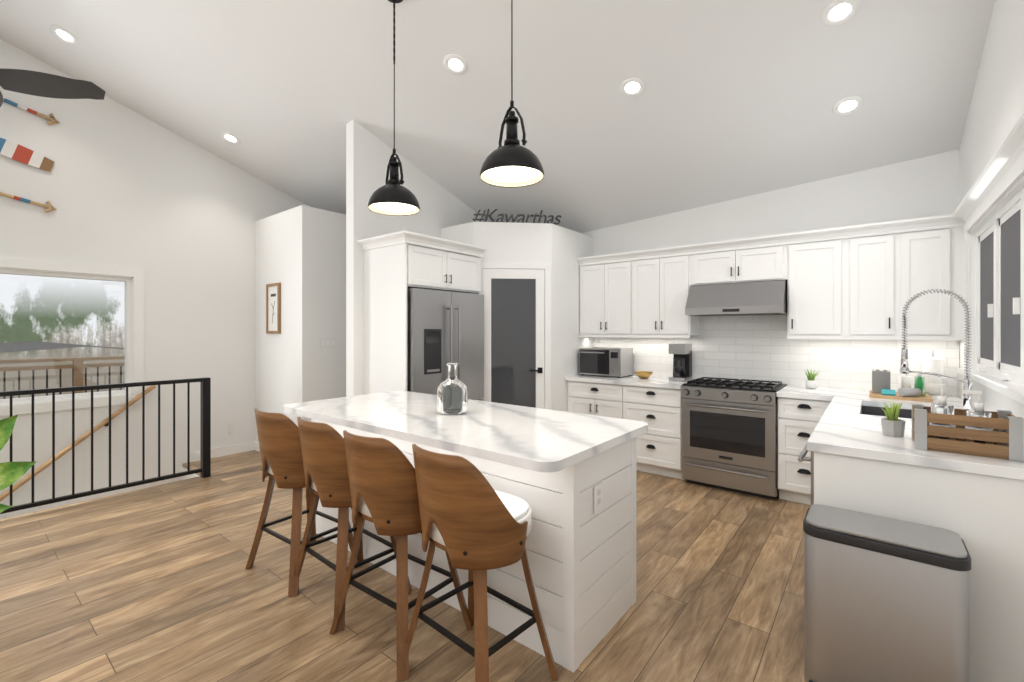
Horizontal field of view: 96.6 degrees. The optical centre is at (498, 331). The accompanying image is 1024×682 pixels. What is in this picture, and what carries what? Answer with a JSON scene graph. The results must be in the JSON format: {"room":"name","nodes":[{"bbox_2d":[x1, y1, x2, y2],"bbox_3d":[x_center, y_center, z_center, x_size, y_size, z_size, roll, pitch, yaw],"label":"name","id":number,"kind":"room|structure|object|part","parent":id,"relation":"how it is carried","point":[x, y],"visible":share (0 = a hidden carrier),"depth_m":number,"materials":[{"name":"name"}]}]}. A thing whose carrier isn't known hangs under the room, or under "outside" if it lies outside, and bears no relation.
{"room":"kitchen","nodes":[
{"label":"kitchen","id":0,"kind":"room"},
{"bbox_2d":[0,39,307,518],"bbox_3d":[-3.696,0.204,4.584,0.150,8.400,7.600,0,0,39],"label":"wall","id":1,"kind":"structure","parent":0,"point":[174,216],"depth_m":4.61,"materials":[{"name":"paint"}]},
{"bbox_2d":[0,257,155,501],"bbox_3d":[-4.707,1.429,3.253,0.196,4.119,3.686,0,0,39],"label":"window","id":2,"kind":"structure","parent":1,"relation":"in","point":[132,279],"depth_m":4.28,"materials":[{"name":"white"}]},
{"bbox_3d":[-4.664,2.008,3.218,0.085,2.961,3.686,0,0,39],"label":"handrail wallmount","id":3,"kind":"part","parent":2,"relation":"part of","materials":[{"name":"brown wood"}]},
{"bbox_2d":[193,442,252,461],"bbox_3d":[-3.111,1.353,5.165,0.015,0.099,0.600,0,0,39],"label":"baseboard","id":4,"kind":"structure","parent":1,"relation":"attached to","point":[232,449],"depth_m":5.19,"materials":[{"name":"white wood"}]},
{"bbox_2d":[253,441,259,451],"bbox_3d":[-2.478,1.353,5.073,1.110,0.099,0.015,0,0,39],"label":"baseboard","id":5,"kind":"structure","parent":1,"relation":"attached to","point":[255,444],"depth_m":5.37,"materials":[{"name":"white wood"}]},
{"bbox_2d":[255,205,345,442],"bbox_3d":[-2.044,0.044,5.596,1.119,2.720,1.340,0,0,39],"label":"wall","id":6,"kind":"structure","parent":0,"point":[300,253],"depth_m":4.95,"materials":[{"name":"paint"}]},
{"bbox_2d":[266,283,280,333],"bbox_3d":[-2.524,-0.261,5.106,0.310,0.560,0.025,0,0,39],"label":"framed art","id":7,"kind":"object","parent":6,"relation":"attached to","point":[273,308],"visible":1,"depth_m":5.10,"materials":[{"name":"brown wood"}]},
{"bbox_2d":[319,338,333,348],"bbox_3d":[-1.858,0.121,4.933,0.009,0.115,0.170,0,0,39],"label":"light switch","id":8,"kind":"object","parent":6,"relation":"attached to","point":[324,343],"depth_m":4.93,"materials":[{"name":"white plastic"}]},
{"bbox_2d":[0,450,810,681],"bbox_3d":[-1.238,1.504,2.567,6.510,0.200,7.900,0,0,39],"label":"floor","id":9,"kind":"structure","parent":0,"point":[159,583],"depth_m":2.38,"materials":[{"name":"brown wood"}]},
{"bbox_2d":[0,414,36,512],"bbox_3d":[-2.979,0.844,2.360,0.340,1.120,0.828,0,0,39],"label":"plant","id":10,"kind":"object","parent":9,"relation":"on","point":[11,473],"visible":1,"depth_m":2.58,"materials":[{"name":"green plant"}]},
{"bbox_2d":[0,377,210,513],"bbox_3d":[-4.171,0.925,2.814,0.070,0.958,4.240,0,0,39],"label":"railing","id":11,"kind":"object","parent":9,"relation":"on","point":[204,470],"depth_m":3.95,"materials":[{"name":"black metal"}]},
{"bbox_2d":[245,409,359,596],"bbox_3d":[-1.178,0.925,2.725,0.537,0.964,0.491,0,0,36],"label":"stool","id":12,"kind":"object","parent":9,"relation":"on","point":[280,450],"visible":0.79,"depth_m":2.52,"materials":[{"name":"brown wood"}]},
{"bbox_2d":[293,417,411,630],"bbox_3d":[-0.811,0.925,2.450,0.537,0.964,0.491,0,0,41],"label":"stool","id":13,"kind":"object","parent":9,"relation":"on","point":[327,484],"visible":0.65,"depth_m":2.24,"materials":[{"name":"brown wood"}]},
{"bbox_2d":[329,430,471,680],"bbox_3d":[-0.467,0.925,2.142,0.537,0.964,0.491,0,0,37],"label":"stool","id":14,"kind":"object","parent":9,"relation":"on","point":[383,486],"visible":0.85,"depth_m":1.93,"materials":[{"name":"brown wood"}]},
{"bbox_2d":[357,230,486,394],"bbox_3d":[-0.717,0.279,4.420,0.684,2.250,1.055,0,0,39],"label":"surround","id":15,"kind":"object","parent":9,"relation":"on","point":[397,265],"visible":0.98,"depth_m":4.11,"materials":[{"name":"white wood"}]},
{"bbox_2d":[407,288,483,400],"bbox_3d":[-0.667,0.514,4.439,0.717,1.780,0.918,0,0,39],"label":"fridge","id":16,"kind":"object","parent":9,"relation":"on","point":[444,328],"visible":0.4,"depth_m":4.17,"materials":[{"name":"grey metal"}]},
{"bbox_2d":[311,419,635,672],"bbox_3d":[-0.300,0.969,2.794,2.118,0.870,0.646,0,0,39],"label":"kitchen island","id":17,"kind":"object","parent":9,"relation":"on","point":[569,478],"depth_m":2.05,"materials":[{"name":"white wood"}]},
{"bbox_2d":[283,391,647,474],"bbox_3d":[-0.324,0.514,2.782,2.170,0.040,1.010,0,0,39],"label":"island countertop","id":18,"kind":"structure","parent":17,"relation":"on","point":[545,441],"depth_m":2.38,"materials":[{"name":"white stone"}]},
{"bbox_2d":[437,363,467,414],"bbox_3d":[-0.282,0.342,2.786,0.186,0.302,0.186,0,0,39],"label":"glass jug","id":19,"kind":"object","parent":18,"relation":"on","point":[452,394],"visible":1,"depth_m":2.72,"materials":[{"name":"clear glass"}]},
{"bbox_2d":[406,444,557,681],"bbox_3d":[-0.100,0.925,1.867,0.537,0.964,0.491,0,0,43],"label":"stool","id":20,"kind":"object","parent":9,"relation":"on","point":[475,524],"visible":1,"depth_m":1.67,"materials":[{"name":"brown wood"}]},
{"bbox_2d":[567,382,621,418],"bbox_3d":[1.201,0.969,5.072,0.658,0.870,0.628,0,0,39],"label":"base cabinet","id":21,"kind":"object","parent":9,"relation":"on","point":[591,398],"depth_m":4.81,"materials":[{"name":"white wood"}]},
{"bbox_2d":[622,386,684,479],"bbox_3d":[1.657,0.969,4.699,0.640,0.870,0.628,0,0,39],"label":"base cabinet","id":22,"kind":"object","parent":9,"relation":"on","point":[658,450],"depth_m":4.41,"materials":[{"name":"white wood"}]},
{"bbox_2d":[566,374,696,389],"bbox_3d":[1.420,0.514,4.880,1.240,0.040,0.648,0,0,39],"label":"countertop","id":23,"kind":"structure","parent":22,"relation":"on","point":[632,380],"depth_m":4.66,"materials":[{"name":"white stone"}]},
{"bbox_2d":[579,347,632,377],"bbox_3d":[1.198,0.338,5.143,0.500,0.310,0.388,0,0,39],"label":"microwave","id":24,"kind":"object","parent":23,"relation":"on","point":[604,361],"visible":1,"depth_m":5.01,"materials":[{"name":"silver metal"}]},
{"bbox_2d":[634,371,652,378],"bbox_3d":[1.542,0.458,4.853,0.190,0.070,0.190,0,0,39],"label":"bowl","id":25,"kind":"object","parent":23,"relation":"on","point":[644,374],"visible":1,"depth_m":4.80,"materials":[{"name":"gold metal"}]},
{"bbox_2d":[669,344,691,381],"bbox_3d":[1.856,0.308,4.660,0.160,0.370,0.240,0,0,39],"label":"coffee maker","id":26,"kind":"object","parent":23,"relation":"on","point":[682,364],"visible":1,"depth_m":4.59,"materials":[{"name":"silver metal"}]},
{"bbox_2d":[681,377,786,499],"bbox_3d":[2.167,0.931,4.210,0.754,0.944,0.702,0,0,39],"label":"range","id":27,"kind":"object","parent":9,"relation":"on","point":[729,435],"visible":0.98,"depth_m":3.97,"materials":[{"name":"silver metal"}]},
{"bbox_2d":[777,394,829,504],"bbox_3d":[2.658,0.969,3.878,0.410,0.870,0.628,0,0,39],"label":"base cabinet","id":28,"kind":"object","parent":9,"relation":"on","point":[798,418],"depth_m":3.70,"materials":[{"name":"white wood"}]},
{"bbox_2d":[778,386,837,401],"bbox_3d":[2.639,0.514,3.880,0.382,0.040,0.648,0,0,39],"label":"countertop","id":29,"kind":"structure","parent":28,"relation":"on","point":[821,393],"depth_m":3.72,"materials":[{"name":"white stone"}]},
{"bbox_2d":[805,369,818,388],"bbox_3d":[2.746,0.409,3.995,0.114,0.169,0.128,0,0,39],"label":"pot","id":30,"kind":"object","parent":29,"relation":"on","point":[810,382],"visible":1,"depth_m":3.98,"materials":[{"name":"white ceramic"}]},
{"bbox_2d":[797,444,813,504],"bbox_3d":[1.826,0.966,2.143,0.656,0.853,0.592,0,0,39],"label":"dishwasher","id":31,"kind":"object","parent":9,"relation":"on","point":[801,457],"visible":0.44,"depth_m":2.09,"materials":[{"name":"silver metal"}]},
{"bbox_2d":[803,504,970,681],"bbox_3d":[1.472,1.078,1.763,0.478,0.652,0.284,0,0,39],"label":"trash can","id":32,"kind":"object","parent":9,"relation":"on","point":[886,599],"visible":1,"depth_m":1.67,"materials":[{"name":"silver metal"}]},
{"bbox_2d":[819,453,1023,644],"bbox_3d":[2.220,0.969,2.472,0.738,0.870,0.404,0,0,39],"label":"base cabinet","id":33,"kind":"object","parent":9,"relation":"on","point":[863,463],"depth_m":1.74,"materials":[{"name":"white wood"}]},
{"bbox_2d":[807,389,1023,480],"bbox_3d":[2.478,0.514,2.794,0.748,0.040,2.534,0,0,39],"label":"countertop","id":34,"kind":"structure","parent":33,"relation":"on","point":[843,430],"depth_m":2.04,"materials":[{"name":"white stone"}]},
{"bbox_2d":[881,401,905,436],"bbox_3d":[1.881,0.410,2.175,0.091,0.165,0.106,0,0,39],"label":"plant pot","id":35,"kind":"object","parent":34,"relation":"on","point":[893,425],"visible":1,"depth_m":2.15,"materials":[{"name":"grey ceramic"}]},
{"bbox_2d":[869,369,932,401],"bbox_3d":[3.044,0.390,3.466,0.350,0.206,0.380,0,0,39],"label":"cutting board","id":36,"kind":"object","parent":34,"relation":"on","point":[881,383],"visible":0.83,"depth_m":3.41,"materials":[{"name":"brown wood"}]},
{"bbox_2d":[923,350,944,396],"bbox_3d":[3.361,0.316,3.529,0.128,0.353,0.130,0,0,39],"label":"paper towel","id":37,"kind":"object","parent":34,"relation":"on","point":[932,365],"visible":0.73,"depth_m":3.49,"materials":[{"name":"white paper"}]},
{"bbox_2d":[899,288,971,409],"bbox_3d":[2.654,0.113,2.767,0.332,0.760,0.132,0,0,39],"label":"faucet","id":38,"kind":"object","parent":34,"relation":"on","point":[966,382],"visible":0.94,"depth_m":2.73,"materials":[{"name":"silver metal"}]},
{"bbox_2d":[912,384,1023,461],"bbox_3d":[1.943,0.359,1.911,0.304,0.268,0.224,0,0,39],"label":"crate","id":39,"kind":"object","parent":34,"relation":"on","point":[941,425],"visible":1,"depth_m":1.85,"materials":[{"name":"brown wood"}]},
{"bbox_2d":[346,120,487,396],"bbox_3d":[-0.561,-1.296,5.245,0.120,5.400,2.599,0,0,39],"label":"wall","id":40,"kind":"structure","parent":0,"point":[368,154],"depth_m":4.30,"materials":[{"name":"paint"}]},
{"bbox_2d":[0,0,994,232],"bbox_3d":[-1.238,-2.463,2.567,6.610,2.981,8.000,0,0,39],"label":"ceiling","id":41,"kind":"structure","parent":0,"point":[735,99],"depth_m":3.57,"materials":[{"name":"paint"}]},
{"bbox_2d":[0,69,104,106],"bbox_3d":[-3.455,-2.064,2.958,1.138,1.076,1.212,0,0,39],"label":"ceiling fan","id":42,"kind":"object","parent":41,"relation":"hanging from","point":[36,83],"visible":1,"depth_m":3.00,"materials":[{"name":"grey"}]},
{"bbox_2d":[50,25,79,45],"bbox_3d":[-3.528,-2.408,3.708,0.183,0.062,0.176,0,0,30],"label":"recessed light","id":43,"kind":"object","parent":41,"relation":"in","point":[61,33],"depth_m":3.70,"materials":[{"name":"white"}]},
{"bbox_2d":[221,132,239,143],"bbox_3d":[-2.792,-2.016,4.747,0.183,0.062,0.176,0,0,30],"label":"recessed light","id":44,"kind":"object","parent":41,"relation":"in","point":[229,137],"depth_m":4.74,"materials":[{"name":"white"}]},
{"bbox_2d":[368,0,419,215],"bbox_3d":[-0.675,-1.494,2.947,0.331,1.406,0.331,0,0,39],"label":"pendant light","id":45,"kind":"object","parent":41,"relation":"hanging from","point":[392,197],"visible":1,"depth_m":2.92,"materials":[{"name":"black metal"}]},
{"bbox_2d":[443,54,467,74],"bbox_3d":[-0.325,-2.012,3.435,0.183,0.062,0.176,0,0,30],"label":"recessed light","id":46,"kind":"object","parent":41,"relation":"in","point":[455,64],"depth_m":3.43,"materials":[{"name":"white"}]},
{"bbox_2d":[480,0,543,187],"bbox_3d":[0.068,-1.523,2.337,0.331,1.463,0.331,0,0,39],"label":"pendant light","id":47,"kind":"object","parent":41,"relation":"hanging from","point":[511,163],"visible":1,"depth_m":2.31,"materials":[{"name":"black metal"}]},
{"bbox_2d":[620,77,644,96],"bbox_3d":[0.999,-1.825,3.409,0.183,0.062,0.176,0,0,30],"label":"recessed light","id":48,"kind":"object","parent":41,"relation":"in","point":[630,87],"depth_m":3.40,"materials":[{"name":"white"}]},
{"bbox_2d":[821,0,859,25],"bbox_3d":[2.002,-1.878,2.677,0.183,0.062,0.176,0,0,30],"label":"recessed light","id":49,"kind":"object","parent":41,"relation":"in","point":[843,11],"depth_m":2.68,"materials":[{"name":"white"}]},
{"bbox_2d":[832,96,863,115],"bbox_3d":[2.524,-1.632,3.297,0.183,0.062,0.176,0,0,30],"label":"recessed light","id":50,"kind":"object","parent":41,"relation":"in","point":[845,106],"depth_m":3.29,"materials":[{"name":"white"}]},
{"bbox_2d":[441,222,592,411],"bbox_3d":[0.252,0.129,5.289,1.079,2.550,1.499,0,0,39],"label":"wall","id":51,"kind":"structure","parent":0,"point":[560,249],"depth_m":4.88,"materials":[{"name":"paint"}]},
{"bbox_2d":[480,262,550,409],"bbox_3d":[0.155,0.339,4.766,0.569,2.130,0.569,0,0,39],"label":"door","id":52,"kind":"structure","parent":51,"relation":"attached to","point":[512,293],"depth_m":4.77,"materials":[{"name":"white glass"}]},
{"bbox_2d":[473,209,560,224],"bbox_3d":[0.197,-1.213,4.830,0.950,0.164,0.012,0,0,-6],"label":"sign","id":53,"kind":"object","parent":51,"relation":"on","point":[507,219],"visible":0.79,"depth_m":4.82,"materials":[{"name":"grey metal"}]},
{"bbox_2d":[582,149,958,255],"bbox_3d":[1.220,-1.196,5.563,6.510,5.600,0.150,0,0,39],"label":"wall","id":54,"kind":"structure","parent":0,"point":[927,186],"depth_m":4.13,"materials":[{"name":"paint"}]},
{"bbox_2d":[578,251,637,337],"bbox_3d":[1.304,-0.407,5.169,0.694,0.878,0.348,0,0,39],"label":"upper cabinet","id":55,"kind":"object","parent":54,"relation":"attached to","point":[608,282],"depth_m":5.02,"materials":[{"name":"white wood"}]},
{"bbox_2d":[638,246,701,337],"bbox_3d":[1.731,-0.407,4.819,0.658,0.878,0.348,0,0,39],"label":"upper cabinet","id":56,"kind":"object","parent":54,"relation":"attached to","point":[663,273],"depth_m":4.63,"materials":[{"name":"white wood"}]},
{"bbox_2d":[690,234,785,285],"bbox_3d":[2.300,-0.652,4.352,0.815,0.388,0.348,0,0,39],"label":"upper cabinet","id":57,"kind":"object","parent":54,"relation":"attached to","point":[762,258],"depth_m":4.19,"materials":[{"name":"white wood"}]},
{"bbox_2d":[685,280,786,315],"bbox_3d":[2.244,-0.306,4.293,0.799,0.296,0.489,0,0,39],"label":"range hood","id":58,"kind":"object","parent":57,"relation":"attached to","point":[751,298],"visible":0.98,"depth_m":4.13,"materials":[{"name":"silver metal"}]},
{"bbox_2d":[786,226,849,337],"bbox_3d":[2.772,-0.407,3.965,0.405,0.878,0.348,0,0,39],"label":"upper cabinet","id":59,"kind":"object","parent":54,"relation":"attached to","point":[817,261],"depth_m":3.82,"materials":[{"name":"white wood"}]},
{"bbox_2d":[850,214,964,337],"bbox_3d":[3.194,-0.407,3.619,0.688,0.878,0.348,0,0,39],"label":"upper cabinet","id":60,"kind":"object","parent":54,"relation":"attached to","point":[855,288],"depth_m":3.46,"materials":[{"name":"white wood"}]},
{"bbox_2d":[863,405,911,416],"bbox_3d":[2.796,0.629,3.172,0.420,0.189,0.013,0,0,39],"label":"sink","id":61,"kind":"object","parent":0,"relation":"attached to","point":[866,408],"depth_m":3.23,"materials":[{"name":"metal"}]},
{"bbox_2d":[959,0,1023,367],"bbox_3d":[1.221,-1.196,0.550,0.150,5.600,7.600,0,0,39],"label":"wall","id":62,"kind":"structure","parent":0,"point":[996,108],"depth_m":2.52,"materials":[{"name":"paint"}]},
{"bbox_2d":[953,110,1023,403],"bbox_3d":[2.556,-0.277,2.269,0.186,1.138,2.490,0,0,39],"label":"window","id":63,"kind":"structure","parent":62,"relation":"in","point":[994,267],"depth_m":2.54,"materials":[{"name":"white wood"}]},
{"label":"outside","id":64,"kind":"structure","parent":0,"visible":0},
{"bbox_2d":[0,341,124,398],"bbox_3d":[-10.171,0.954,6.404,12.150,1.400,21.000,0,0,39],"label":"deck","id":65,"kind":"object","parent":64,"point":[25,346],"depth_m":6.39,"materials":[{"name":"brown wood"}]},
{"bbox_2d":[0,274,124,398],"bbox_3d":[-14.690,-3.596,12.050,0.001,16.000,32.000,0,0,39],"label":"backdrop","id":66,"kind":"structure","parent":64,"point":[87,305],"depth_m":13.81,"materials":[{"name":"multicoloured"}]},
{"bbox_3d":[-4.478,3.004,3.008,0.940,2.800,4.470,0,0,39],"label":"wall","id":67,"kind":"structure","parent":0,"visible":0},
{"bbox_2d":[180,466,198,479],"bbox_3d":[-4.333,2.844,3.192,0.628,2.820,3.800,0,0,39],"label":"baseboard","id":68,"kind":"structure","parent":67,"relation":"attached to","point":[182,469],"depth_m":4.74,"materials":[{"name":"white wood"}]}
]}

